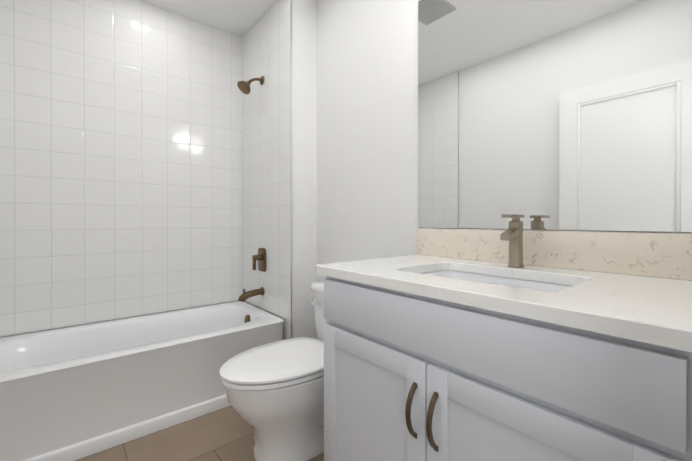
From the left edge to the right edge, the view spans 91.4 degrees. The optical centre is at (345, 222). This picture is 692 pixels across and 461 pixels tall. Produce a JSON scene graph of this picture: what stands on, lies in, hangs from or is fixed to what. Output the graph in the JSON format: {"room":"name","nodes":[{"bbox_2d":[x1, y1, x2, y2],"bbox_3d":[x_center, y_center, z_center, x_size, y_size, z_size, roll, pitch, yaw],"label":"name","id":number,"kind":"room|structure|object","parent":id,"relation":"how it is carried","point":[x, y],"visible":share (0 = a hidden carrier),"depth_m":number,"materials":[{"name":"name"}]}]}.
{"room":"bathroom","nodes":[
{"label":"bathroom","id":0,"kind":"room"},
{"bbox_2d":[0,300,237,337],"bbox_3d":[-1.368,-0.218,2.231,1.750,2.440,0.100,0,0,-40],"label":"wall","id":1,"kind":"structure","parent":0,"point":[111,320],"depth_m":2.09,"materials":[{"name":"white tile"}]},
{"bbox_2d":[0,0,291,338],"bbox_3d":[-1.131,-0.217,1.878,1.465,2.440,0.746,0,0,-40],"label":"wall tile","id":2,"kind":"structure","parent":1,"relation":"attached to","point":[145,158],"depth_m":2.14,"materials":[{"name":"white tile"}]},
{"bbox_2d":[237,76,263,93],"bbox_3d":[-0.648,-0.945,2.291,0.175,0.149,0.098,0,0,-40],"label":"shower head","id":3,"kind":"object","parent":2,"relation":"attached to","point":[244,87],"visible":1,"depth_m":2.27},
{"bbox_2d":[238,287,264,301],"bbox_3d":[-0.648,0.487,2.297,0.174,0.083,0.060,0,0,-40],"label":"tub spout","id":4,"kind":"object","parent":2,"relation":"attached to","point":[243,296],"visible":1,"depth_m":2.28,"materials":[{"name":"brown metal"}]},
{"bbox_2d":[252,248,266,271],"bbox_3d":[-0.609,0.256,2.329,0.072,0.164,0.120,0,0,-40],"label":"shower valve","id":5,"kind":"object","parent":2,"relation":"attached to","point":[261,257],"visible":1,"depth_m":2.31,"materials":[{"name":"brown metal"}]},
{"bbox_2d":[75,406,323,460],"bbox_3d":[-0.143,1.048,0.838,1.850,0.080,3.816,0,0,-40],"label":"floor","id":6,"kind":"structure","parent":0,"point":[224,434],"depth_m":1.53,"materials":[{"name":"tile"}]},
{"bbox_2d":[0,301,283,460],"bbox_3d":[-1.138,0.803,1.891,1.445,0.401,0.703,0,0,-40],"label":"bathtub","id":7,"kind":"object","parent":6,"relation":"on","point":[73,393],"visible":0.83,"depth_m":1.63,"materials":[{"name":"white ceramic"}]},
{"bbox_2d":[219,281,325,460],"bbox_3d":[-0.188,0.665,1.565,0.776,0.680,0.442,0,0,-40],"label":"toilet","id":8,"kind":"object","parent":6,"relation":"on","point":[274,391],"visible":0.54,"depth_m":1.37,"materials":[{"name":"white ceramic"}]},
{"bbox_2d":[316,228,691,460],"bbox_3d":[0.403,0.517,0.990,0.608,0.980,0.949,0,0,-40],"label":"bathroom vanity","id":9,"kind":"object","parent":6,"relation":"on","point":[455,345],"visible":1,"depth_m":0.76,"materials":[{"name":"white paint"}]},
{"bbox_2d":[500,214,523,267],"bbox_3d":[0.543,0.059,1.105,0.105,0.173,0.042,0,0,-40],"label":"faucet","id":10,"kind":"object","parent":9,"relation":"on","point":[512,234],"visible":1,"depth_m":1.10,"materials":[{"name":"beige metal"}]},
{"bbox_2d":[141,0,276,36],"bbox_3d":[-0.494,-1.474,1.250,1.850,0.080,2.716,0,0,-40],"label":"ceiling","id":11,"kind":"structure","parent":0,"point":[241,18],"depth_m":2.29,"materials":[{"name":"white paint"}]},
{"bbox_2d":[245,0,316,339],"bbox_3d":[-0.496,-0.219,2.406,0.185,2.440,0.743,0,0,-40],"label":"wall","id":12,"kind":"structure","parent":0,"point":[304,141],"depth_m":2.12,"materials":[{"name":"white paint"}]},
{"bbox_2d":[317,0,691,281],"bbox_3d":[0.179,-0.216,1.814,0.100,2.440,2.716,0,0,-40],"label":"wall","id":13,"kind":"structure","parent":0,"point":[367,129],"depth_m":1.81,"materials":[{"name":"white paint"}]},
{"bbox_2d":[418,0,691,231],"bbox_3d":[0.635,-0.515,1.178,0.005,1.076,0.949,0,0,-40],"label":"mirror","id":14,"kind":"object","parent":13,"relation":"attached to","point":[558,114],"visible":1,"depth_m":1.11,"materials":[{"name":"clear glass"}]}
]}

